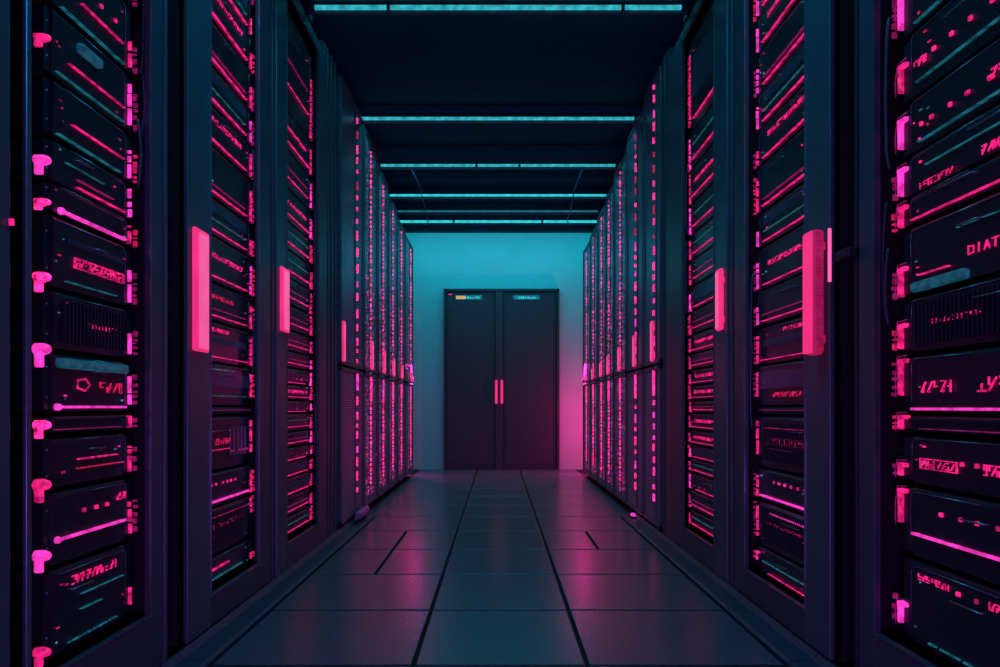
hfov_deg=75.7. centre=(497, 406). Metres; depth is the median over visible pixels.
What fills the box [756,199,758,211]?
light
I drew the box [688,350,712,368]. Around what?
server
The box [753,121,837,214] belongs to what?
server
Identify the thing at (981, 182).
server
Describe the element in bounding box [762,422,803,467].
grille
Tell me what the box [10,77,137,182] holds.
server
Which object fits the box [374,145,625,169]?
ceiling light
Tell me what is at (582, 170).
cable
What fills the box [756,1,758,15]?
light
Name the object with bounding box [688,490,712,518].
server
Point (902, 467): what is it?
light
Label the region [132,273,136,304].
light
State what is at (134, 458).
light
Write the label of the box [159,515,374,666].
trim
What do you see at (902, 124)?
light
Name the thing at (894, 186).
light
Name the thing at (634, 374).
indicator light
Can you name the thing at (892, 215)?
light
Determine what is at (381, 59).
ceiling
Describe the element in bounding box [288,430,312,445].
server
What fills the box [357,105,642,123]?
ceiling light
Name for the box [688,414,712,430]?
server
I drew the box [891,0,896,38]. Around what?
light
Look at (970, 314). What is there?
grille
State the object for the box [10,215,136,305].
server
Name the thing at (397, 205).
ceiling light
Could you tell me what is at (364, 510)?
door stop
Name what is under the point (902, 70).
light
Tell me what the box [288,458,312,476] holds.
server
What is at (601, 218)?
rack
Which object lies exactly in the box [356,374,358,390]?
indicator light
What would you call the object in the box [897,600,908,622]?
light
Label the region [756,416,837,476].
server
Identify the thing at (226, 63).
server
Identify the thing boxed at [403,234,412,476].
rack
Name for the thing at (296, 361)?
server
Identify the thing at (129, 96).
light
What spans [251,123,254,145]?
light
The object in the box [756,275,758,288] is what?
light
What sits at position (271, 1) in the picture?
post
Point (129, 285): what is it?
light
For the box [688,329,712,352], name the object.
server
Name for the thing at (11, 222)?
marker light
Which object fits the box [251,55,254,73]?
light
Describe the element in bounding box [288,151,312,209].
server
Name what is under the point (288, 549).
rack
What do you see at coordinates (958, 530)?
server
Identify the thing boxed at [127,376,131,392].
light
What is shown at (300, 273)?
server
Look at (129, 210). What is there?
light
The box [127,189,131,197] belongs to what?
light
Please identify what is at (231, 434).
server
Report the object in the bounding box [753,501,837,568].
server
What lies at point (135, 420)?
light
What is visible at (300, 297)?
server
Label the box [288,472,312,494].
server
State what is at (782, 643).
trim
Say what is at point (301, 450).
server
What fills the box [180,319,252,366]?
server
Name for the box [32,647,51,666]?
light
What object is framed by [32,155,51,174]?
light
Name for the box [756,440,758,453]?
light
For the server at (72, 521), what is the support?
in the rack at (136, 639)
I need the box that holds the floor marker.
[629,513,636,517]
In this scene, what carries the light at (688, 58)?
attached to the server at (700, 88)
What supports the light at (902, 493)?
attached to the server at (958, 530)
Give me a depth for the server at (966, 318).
1.21 m
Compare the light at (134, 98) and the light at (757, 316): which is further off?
the light at (757, 316)
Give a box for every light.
[8,218,14,225]
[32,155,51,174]
[32,272,51,291]
[32,343,51,366]
[32,420,51,438]
[32,479,51,502]
[32,550,51,572]
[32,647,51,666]
[33,33,51,46]
[33,198,51,209]
[126,231,130,243]
[126,416,131,427]
[127,94,131,106]
[127,164,130,177]
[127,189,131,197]
[127,270,131,281]
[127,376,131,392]
[127,456,131,471]
[128,41,131,50]
[128,53,131,67]
[128,84,131,92]
[128,108,131,124]
[128,209,131,216]
[128,284,130,301]
[128,333,131,353]
[128,395,131,403]
[128,509,131,520]
[128,524,131,533]
[128,587,131,603]
[132,0,137,6]
[132,47,137,73]
[132,94,137,130]
[132,155,137,182]
[132,230,137,246]
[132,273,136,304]
[132,331,137,354]
[132,375,137,403]
[132,418,137,426]
[132,447,136,470]
[132,500,137,530]
[249,157,251,169]
[249,314,251,328]
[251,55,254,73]
[251,89,253,111]
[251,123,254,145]
[251,199,253,223]
[251,269,254,295]
[251,375,254,396]
[251,470,254,490]
[307,3,688,21]
[310,83,312,140]
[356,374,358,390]
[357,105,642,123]
[370,377,371,400]
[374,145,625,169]
[382,171,615,198]
[389,188,610,214]
[392,382,393,399]
[394,203,604,224]
[619,378,620,398]
[634,374,635,397]
[652,370,654,395]
[688,58,689,127]
[753,0,756,21]
[753,71,756,97]
[753,155,756,168]
[753,178,756,214]
[753,265,756,290]
[753,337,756,363]
[753,473,756,494]
[753,501,756,533]
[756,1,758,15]
[756,38,758,51]
[756,119,758,128]
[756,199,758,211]
[756,232,758,246]
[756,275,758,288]
[756,313,758,324]
[756,341,758,353]
[756,429,758,438]
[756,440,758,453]
[756,505,758,518]
[756,520,758,529]
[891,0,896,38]
[891,178,897,200]
[891,214,897,231]
[891,273,897,299]
[891,363,896,395]
[892,331,897,349]
[892,416,897,428]
[892,593,897,618]
[897,0,903,30]
[897,62,908,93]
[897,117,908,149]
[897,166,908,196]
[897,204,908,227]
[897,266,908,296]
[897,323,908,348]
[897,359,908,395]
[897,415,910,428]
[897,462,908,474]
[897,488,908,521]
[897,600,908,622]
[964,89,969,95]
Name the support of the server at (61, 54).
in the rack at (136, 639)
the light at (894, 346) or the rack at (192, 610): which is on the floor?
the rack at (192, 610)
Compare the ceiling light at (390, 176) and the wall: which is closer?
the ceiling light at (390, 176)
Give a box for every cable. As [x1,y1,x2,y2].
[409,167,427,224]
[567,170,582,224]
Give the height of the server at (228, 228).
0.107 m
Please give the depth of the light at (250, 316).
2.24 m
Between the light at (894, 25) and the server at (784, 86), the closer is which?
the light at (894, 25)
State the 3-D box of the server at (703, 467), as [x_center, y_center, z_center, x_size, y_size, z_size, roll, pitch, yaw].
[1.048,0.259,2.690,0.413,0.057,0.443,0,0,0]
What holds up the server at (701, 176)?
in the rack at (713, 553)
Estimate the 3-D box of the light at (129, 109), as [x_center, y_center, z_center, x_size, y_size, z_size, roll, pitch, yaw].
[-0.863,-0.678,1.502,0.013,0.038,0.005,0,0,0]
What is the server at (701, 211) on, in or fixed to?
in the rack at (713, 553)
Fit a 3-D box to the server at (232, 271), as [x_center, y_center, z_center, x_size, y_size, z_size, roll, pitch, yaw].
[-1.053,-0.449,2.066,0.405,0.132,0.407,0,0,0]
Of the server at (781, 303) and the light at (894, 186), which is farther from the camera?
the server at (781, 303)
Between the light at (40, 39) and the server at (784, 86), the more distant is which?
the server at (784, 86)
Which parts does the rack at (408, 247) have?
door, door frame, door, door frame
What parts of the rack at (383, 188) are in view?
door, door, door frame, door frame, handle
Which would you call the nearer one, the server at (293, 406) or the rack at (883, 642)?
the rack at (883, 642)
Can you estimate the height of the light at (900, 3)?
0.093 m
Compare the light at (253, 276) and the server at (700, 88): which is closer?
the light at (253, 276)
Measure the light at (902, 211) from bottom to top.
0.046 m
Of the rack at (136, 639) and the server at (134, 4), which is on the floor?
the rack at (136, 639)
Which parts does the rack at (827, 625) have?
panel, handle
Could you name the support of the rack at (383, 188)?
on the floor
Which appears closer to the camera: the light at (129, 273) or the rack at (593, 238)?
the light at (129, 273)
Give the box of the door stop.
[354,505,369,520]
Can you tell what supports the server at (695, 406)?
in the rack at (713, 553)
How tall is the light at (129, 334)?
0.048 m
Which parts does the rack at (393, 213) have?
door, door, door frame, door frame, handle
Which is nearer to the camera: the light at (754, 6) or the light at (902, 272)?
the light at (902, 272)
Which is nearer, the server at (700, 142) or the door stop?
the server at (700, 142)
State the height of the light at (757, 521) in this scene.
0.033 m
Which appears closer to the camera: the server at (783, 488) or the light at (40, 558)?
the light at (40, 558)
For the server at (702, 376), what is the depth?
2.71 m
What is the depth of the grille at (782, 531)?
1.91 m
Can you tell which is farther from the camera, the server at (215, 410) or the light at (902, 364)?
the server at (215, 410)
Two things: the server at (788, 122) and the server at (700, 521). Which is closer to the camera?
the server at (788, 122)
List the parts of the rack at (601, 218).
door frame, door frame, door, door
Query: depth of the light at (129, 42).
1.50 m
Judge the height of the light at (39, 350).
0.046 m
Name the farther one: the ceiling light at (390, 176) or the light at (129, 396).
the ceiling light at (390, 176)
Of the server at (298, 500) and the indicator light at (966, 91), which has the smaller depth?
the indicator light at (966, 91)
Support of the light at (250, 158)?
on the server at (226, 141)
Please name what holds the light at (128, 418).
on the server at (41, 424)
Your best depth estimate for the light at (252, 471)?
2.26 m
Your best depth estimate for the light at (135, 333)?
1.53 m
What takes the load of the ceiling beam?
attached to the ceiling
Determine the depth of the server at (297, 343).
2.78 m
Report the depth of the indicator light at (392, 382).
5.01 m
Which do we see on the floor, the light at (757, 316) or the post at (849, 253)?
the post at (849, 253)
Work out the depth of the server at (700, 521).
2.70 m
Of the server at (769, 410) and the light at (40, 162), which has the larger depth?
the server at (769, 410)
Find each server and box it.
[10,0,137,73]
[10,3,137,132]
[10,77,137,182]
[10,137,131,217]
[10,182,137,246]
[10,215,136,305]
[10,291,137,366]
[10,353,137,411]
[10,415,137,438]
[10,433,136,502]
[10,479,137,572]
[10,543,131,666]
[124,0,137,6]
[180,0,254,73]
[180,11,253,111]
[180,57,254,145]
[180,98,253,179]
[180,139,253,223]
[180,192,253,255]
[180,231,254,295]
[180,279,254,329]
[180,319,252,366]
[180,362,254,404]
[180,407,250,413]
[180,415,251,471]
[180,465,254,509]
[180,495,253,558]
[180,538,254,589]
[225,0,251,36]
[288,12,312,141]
[288,113,311,175]
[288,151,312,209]
[288,189,312,239]
[288,223,312,263]
[288,250,312,289]
[288,331,312,354]
[288,351,312,369]
[288,368,312,385]
[288,385,312,399]
[288,401,312,411]
[288,414,312,430]
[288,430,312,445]
[288,444,312,460]
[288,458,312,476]
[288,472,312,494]
[288,488,312,515]
[288,505,312,534]
[290,279,312,313]
[290,306,312,335]
[688,2,712,134]
[688,105,712,171]
[688,275,712,311]
[688,303,712,334]
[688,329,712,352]
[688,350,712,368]
[688,367,712,384]
[688,385,712,399]
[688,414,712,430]
[688,431,712,446]
[688,445,712,461]
[688,459,712,477]
[688,473,712,496]
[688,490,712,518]
[689,145,712,204]
[689,184,712,234]
[689,218,712,260]
[689,246,712,285]
[689,401,712,411]
[689,509,712,537]
[753,0,769,21]
[753,0,837,97]
[753,77,837,168]
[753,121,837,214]
[753,219,837,290]
[753,270,837,325]
[753,313,837,364]
[753,359,837,404]
[753,468,837,516]
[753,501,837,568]
[754,544,837,601]
[756,0,799,54]
[756,34,837,131]
[756,178,837,248]
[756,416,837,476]
[757,407,837,414]
[891,0,950,38]
[891,104,999,200]
[891,156,999,231]
[891,192,999,299]
[891,347,999,411]
[892,277,999,351]
[892,412,999,435]
[892,436,999,497]
[892,557,999,666]
[894,0,999,103]
[894,38,999,157]
[894,485,999,584]
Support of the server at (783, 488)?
in the rack at (827, 625)
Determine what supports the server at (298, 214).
in the rack at (288, 549)
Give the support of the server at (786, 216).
in the rack at (827, 625)
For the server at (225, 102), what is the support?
in the rack at (192, 610)
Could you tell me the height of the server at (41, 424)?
0.041 m
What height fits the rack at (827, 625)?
2.420 m
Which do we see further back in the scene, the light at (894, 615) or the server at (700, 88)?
the server at (700, 88)
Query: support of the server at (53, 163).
in the rack at (136, 639)
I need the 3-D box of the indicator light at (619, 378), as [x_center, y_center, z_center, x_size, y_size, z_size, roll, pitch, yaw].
[0.820,-0.123,4.322,0.010,0.141,0.024,0,0,0]
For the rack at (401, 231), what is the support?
on the floor
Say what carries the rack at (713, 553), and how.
on the floor
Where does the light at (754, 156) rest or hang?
attached to the server at (788, 122)
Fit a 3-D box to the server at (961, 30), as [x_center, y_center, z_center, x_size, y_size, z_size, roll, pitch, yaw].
[1.048,-0.707,1.181,0.414,0.131,0.406,0,0,0]
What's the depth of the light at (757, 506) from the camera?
2.13 m
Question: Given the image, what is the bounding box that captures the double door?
[444,289,558,469]
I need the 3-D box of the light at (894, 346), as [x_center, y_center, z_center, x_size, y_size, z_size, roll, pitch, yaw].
[0.864,-0.145,1.399,0.010,0.041,0.007,0,0,0]
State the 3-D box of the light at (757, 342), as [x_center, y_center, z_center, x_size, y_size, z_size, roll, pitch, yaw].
[0.863,-0.198,2.131,0.013,0.041,0.004,0,0,0]
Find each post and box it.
[158,0,167,666]
[260,0,273,588]
[318,40,336,536]
[663,47,673,534]
[730,0,743,594]
[835,0,858,666]
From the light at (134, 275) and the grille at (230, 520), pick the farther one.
the grille at (230, 520)
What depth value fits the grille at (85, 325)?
1.35 m
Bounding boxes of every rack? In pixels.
[0,0,162,666]
[168,0,269,654]
[274,0,326,576]
[337,69,363,527]
[358,126,377,505]
[373,165,388,496]
[384,196,397,488]
[394,218,404,481]
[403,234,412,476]
[583,240,592,475]
[590,225,599,481]
[597,205,607,487]
[605,184,617,493]
[614,152,630,502]
[626,108,648,515]
[643,60,662,530]
[666,0,729,582]
[735,0,853,666]
[859,0,999,666]
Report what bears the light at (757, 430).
on the server at (780, 439)
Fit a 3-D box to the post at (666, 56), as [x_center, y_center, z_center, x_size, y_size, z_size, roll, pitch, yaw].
[0.878,-0.554,3.205,0.094,2.440,0.076,0,0,0]
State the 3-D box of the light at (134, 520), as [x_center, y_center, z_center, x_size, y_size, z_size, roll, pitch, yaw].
[-0.864,0.258,1.531,0.010,0.076,0.007,0,0,0]
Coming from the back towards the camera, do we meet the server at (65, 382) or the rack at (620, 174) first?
the rack at (620, 174)
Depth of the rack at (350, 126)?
3.58 m
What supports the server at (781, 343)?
in the rack at (827, 625)
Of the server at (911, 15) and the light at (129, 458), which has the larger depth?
the light at (129, 458)
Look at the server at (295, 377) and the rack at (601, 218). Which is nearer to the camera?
the server at (295, 377)
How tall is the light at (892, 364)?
0.072 m
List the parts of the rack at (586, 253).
door frame, door, door frame, door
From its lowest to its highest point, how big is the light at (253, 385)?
0.079 m
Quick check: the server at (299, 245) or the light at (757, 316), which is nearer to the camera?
the light at (757, 316)
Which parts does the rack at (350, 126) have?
handle, door, door, door frame, door frame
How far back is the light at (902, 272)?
1.37 m
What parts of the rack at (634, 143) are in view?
handle, door frame, door frame, door, door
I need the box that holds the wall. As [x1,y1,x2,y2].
[405,233,591,469]
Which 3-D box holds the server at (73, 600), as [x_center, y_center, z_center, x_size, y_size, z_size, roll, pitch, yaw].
[-1.048,0.402,1.356,0.414,0.171,0.312,0,0,0]
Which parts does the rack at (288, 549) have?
handle, frame, panel, panel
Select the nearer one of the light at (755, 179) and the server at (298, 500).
the light at (755, 179)
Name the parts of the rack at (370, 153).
door, door frame, door, door frame, handle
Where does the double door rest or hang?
on the floor
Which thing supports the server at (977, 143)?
in the rack at (883, 642)
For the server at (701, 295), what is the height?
0.102 m
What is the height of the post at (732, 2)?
2.420 m
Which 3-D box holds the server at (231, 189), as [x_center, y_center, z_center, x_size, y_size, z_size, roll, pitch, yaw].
[-1.054,-0.712,2.066,0.402,0.147,0.405,0,0,0]
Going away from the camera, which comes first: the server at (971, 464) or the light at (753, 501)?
the server at (971, 464)
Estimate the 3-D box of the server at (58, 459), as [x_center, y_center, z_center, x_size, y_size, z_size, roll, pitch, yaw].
[-1.048,0.120,1.365,0.414,0.120,0.333,0,0,0]
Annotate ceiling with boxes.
[299,0,696,232]
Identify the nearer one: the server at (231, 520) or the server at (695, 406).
the server at (231, 520)
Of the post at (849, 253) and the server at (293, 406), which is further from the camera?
the server at (293, 406)
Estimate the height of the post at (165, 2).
2.420 m
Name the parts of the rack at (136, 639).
panel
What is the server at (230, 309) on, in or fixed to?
in the rack at (192, 610)
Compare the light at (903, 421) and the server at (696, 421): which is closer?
the light at (903, 421)
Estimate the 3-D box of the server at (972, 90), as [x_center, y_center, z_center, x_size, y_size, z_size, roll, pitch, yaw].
[1.053,-0.579,1.181,0.404,0.106,0.406,0,0,0]
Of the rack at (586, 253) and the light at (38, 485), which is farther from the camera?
the rack at (586, 253)
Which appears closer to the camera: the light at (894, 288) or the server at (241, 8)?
the light at (894, 288)
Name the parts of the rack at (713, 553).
panel, panel, frame, handle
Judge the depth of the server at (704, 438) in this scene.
2.71 m
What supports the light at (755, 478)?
attached to the server at (783, 488)
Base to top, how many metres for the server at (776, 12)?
0.112 m
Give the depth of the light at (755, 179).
2.16 m
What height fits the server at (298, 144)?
0.152 m
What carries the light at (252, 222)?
attached to the server at (231, 189)
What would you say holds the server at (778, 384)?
in the rack at (827, 625)
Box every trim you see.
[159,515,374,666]
[621,512,836,666]
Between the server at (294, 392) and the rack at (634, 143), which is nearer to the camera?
the server at (294, 392)
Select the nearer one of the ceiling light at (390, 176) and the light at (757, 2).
the light at (757, 2)
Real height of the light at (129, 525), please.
0.023 m
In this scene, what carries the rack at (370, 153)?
on the floor
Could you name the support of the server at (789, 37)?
in the rack at (827, 625)
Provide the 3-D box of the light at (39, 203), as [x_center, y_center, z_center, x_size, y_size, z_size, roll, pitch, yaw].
[-0.855,-0.381,1.209,0.028,0.023,0.015,0,0,0]
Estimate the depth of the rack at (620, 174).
4.34 m
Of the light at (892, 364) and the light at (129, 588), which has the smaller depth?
the light at (892, 364)
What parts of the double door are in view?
name plate, door, handle, handle, name plate, door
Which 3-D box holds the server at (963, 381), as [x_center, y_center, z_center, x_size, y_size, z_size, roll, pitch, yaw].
[1.052,-0.049,1.191,0.405,0.120,0.426,0,0,0]
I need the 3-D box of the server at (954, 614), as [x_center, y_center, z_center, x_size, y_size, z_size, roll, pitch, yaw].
[1.048,0.400,1.191,0.414,0.168,0.425,0,0,0]
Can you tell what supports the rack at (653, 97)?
on the floor
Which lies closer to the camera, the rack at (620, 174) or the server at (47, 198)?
the server at (47, 198)
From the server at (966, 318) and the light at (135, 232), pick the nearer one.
the server at (966, 318)
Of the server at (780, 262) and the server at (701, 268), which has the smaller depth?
the server at (780, 262)
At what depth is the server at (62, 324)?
1.28 m
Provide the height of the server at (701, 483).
0.067 m
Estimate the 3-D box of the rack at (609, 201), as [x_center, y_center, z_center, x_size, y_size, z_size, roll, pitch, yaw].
[1.215,-0.479,4.745,0.820,2.290,0.340,0,0,0]
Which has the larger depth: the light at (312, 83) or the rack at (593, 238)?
the rack at (593, 238)
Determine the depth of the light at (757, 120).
2.13 m
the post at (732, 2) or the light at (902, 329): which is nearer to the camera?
the light at (902, 329)
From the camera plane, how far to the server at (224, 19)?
2.07 m
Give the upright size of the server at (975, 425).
0.042 m
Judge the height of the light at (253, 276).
0.093 m
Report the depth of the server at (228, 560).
2.05 m
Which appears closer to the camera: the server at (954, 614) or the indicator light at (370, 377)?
the server at (954, 614)
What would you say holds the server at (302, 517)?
in the rack at (288, 549)
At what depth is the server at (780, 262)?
1.95 m
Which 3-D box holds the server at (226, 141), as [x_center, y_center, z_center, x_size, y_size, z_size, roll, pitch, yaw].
[-1.049,-0.849,2.067,0.412,0.112,0.407,0,0,0]
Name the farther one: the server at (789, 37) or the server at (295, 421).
the server at (295, 421)
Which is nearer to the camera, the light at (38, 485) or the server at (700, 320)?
the light at (38, 485)
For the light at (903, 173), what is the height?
0.058 m
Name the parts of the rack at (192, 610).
handle, panel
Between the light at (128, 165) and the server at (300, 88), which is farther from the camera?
the server at (300, 88)
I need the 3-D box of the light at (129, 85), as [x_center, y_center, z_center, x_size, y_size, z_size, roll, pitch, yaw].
[-0.863,-0.744,1.502,0.013,0.020,0.004,0,0,0]
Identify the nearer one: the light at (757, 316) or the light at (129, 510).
the light at (129, 510)
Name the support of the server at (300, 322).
in the rack at (288, 549)
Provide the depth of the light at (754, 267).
2.16 m
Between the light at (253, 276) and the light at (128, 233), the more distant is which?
the light at (253, 276)
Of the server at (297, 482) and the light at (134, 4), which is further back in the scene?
the server at (297, 482)
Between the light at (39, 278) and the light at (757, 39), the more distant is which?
the light at (757, 39)
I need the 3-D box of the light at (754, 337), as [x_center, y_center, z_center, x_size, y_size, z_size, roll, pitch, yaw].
[0.864,-0.190,2.159,0.010,0.091,0.008,0,0,0]
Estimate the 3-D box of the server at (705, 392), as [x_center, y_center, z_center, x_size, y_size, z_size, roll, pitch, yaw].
[1.053,-0.065,2.688,0.404,0.062,0.440,0,0,0]
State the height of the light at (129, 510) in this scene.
0.028 m
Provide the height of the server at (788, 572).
0.083 m
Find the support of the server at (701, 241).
in the rack at (713, 553)
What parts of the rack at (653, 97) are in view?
handle, door frame, door frame, door, door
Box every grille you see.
[60,300,126,350]
[212,503,247,550]
[761,508,803,559]
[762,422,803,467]
[914,284,999,343]
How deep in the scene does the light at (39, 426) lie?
1.20 m
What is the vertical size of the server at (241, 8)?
0.112 m
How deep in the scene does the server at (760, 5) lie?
2.13 m
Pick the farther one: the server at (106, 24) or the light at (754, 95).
the light at (754, 95)
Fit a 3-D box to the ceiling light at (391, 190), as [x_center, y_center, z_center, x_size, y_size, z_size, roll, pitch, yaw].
[0.000,-1.734,5.458,2.100,0.228,0.124,0,0,0]
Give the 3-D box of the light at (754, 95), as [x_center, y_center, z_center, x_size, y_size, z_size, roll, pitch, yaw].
[0.864,-1.083,2.160,0.010,0.085,0.008,0,0,0]
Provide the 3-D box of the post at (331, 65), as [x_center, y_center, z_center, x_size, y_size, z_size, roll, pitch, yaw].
[-0.878,-0.554,3.228,0.094,2.440,0.243,0,0,0]
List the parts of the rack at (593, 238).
door frame, door, door frame, door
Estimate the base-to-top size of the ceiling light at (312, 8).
0.050 m
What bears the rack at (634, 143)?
on the floor
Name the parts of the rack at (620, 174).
handle, door frame, door, door frame, door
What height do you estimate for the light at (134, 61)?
0.060 m
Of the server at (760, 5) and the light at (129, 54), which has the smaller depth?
the light at (129, 54)
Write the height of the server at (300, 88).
0.402 m
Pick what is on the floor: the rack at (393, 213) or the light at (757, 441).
the rack at (393, 213)
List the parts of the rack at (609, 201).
handle, door frame, door frame, door, door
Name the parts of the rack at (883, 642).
panel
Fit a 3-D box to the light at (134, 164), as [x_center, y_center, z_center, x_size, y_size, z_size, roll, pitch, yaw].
[-0.864,-0.567,1.530,0.010,0.066,0.009,0,0,0]
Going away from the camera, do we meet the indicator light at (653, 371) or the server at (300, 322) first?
the server at (300, 322)
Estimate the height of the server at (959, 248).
0.140 m
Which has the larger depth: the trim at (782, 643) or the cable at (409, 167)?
the cable at (409, 167)
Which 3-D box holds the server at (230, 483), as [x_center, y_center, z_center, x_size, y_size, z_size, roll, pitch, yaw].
[-1.051,0.249,2.066,0.407,0.103,0.407,0,0,0]
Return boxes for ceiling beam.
[398,215,598,231]
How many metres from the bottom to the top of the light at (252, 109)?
0.079 m
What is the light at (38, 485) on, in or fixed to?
attached to the server at (58, 459)
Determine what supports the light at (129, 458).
attached to the server at (58, 459)
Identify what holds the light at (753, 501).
attached to the server at (779, 528)
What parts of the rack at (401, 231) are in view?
door, door frame, door, door frame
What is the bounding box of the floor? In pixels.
[168,470,842,666]
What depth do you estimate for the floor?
2.27 m
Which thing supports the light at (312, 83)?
attached to the server at (300, 88)
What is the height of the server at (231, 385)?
0.125 m
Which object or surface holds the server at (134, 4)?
in the rack at (136, 639)
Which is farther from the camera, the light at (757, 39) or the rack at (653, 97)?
the rack at (653, 97)
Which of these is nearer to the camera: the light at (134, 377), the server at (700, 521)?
the light at (134, 377)
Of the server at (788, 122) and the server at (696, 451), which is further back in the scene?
the server at (696, 451)

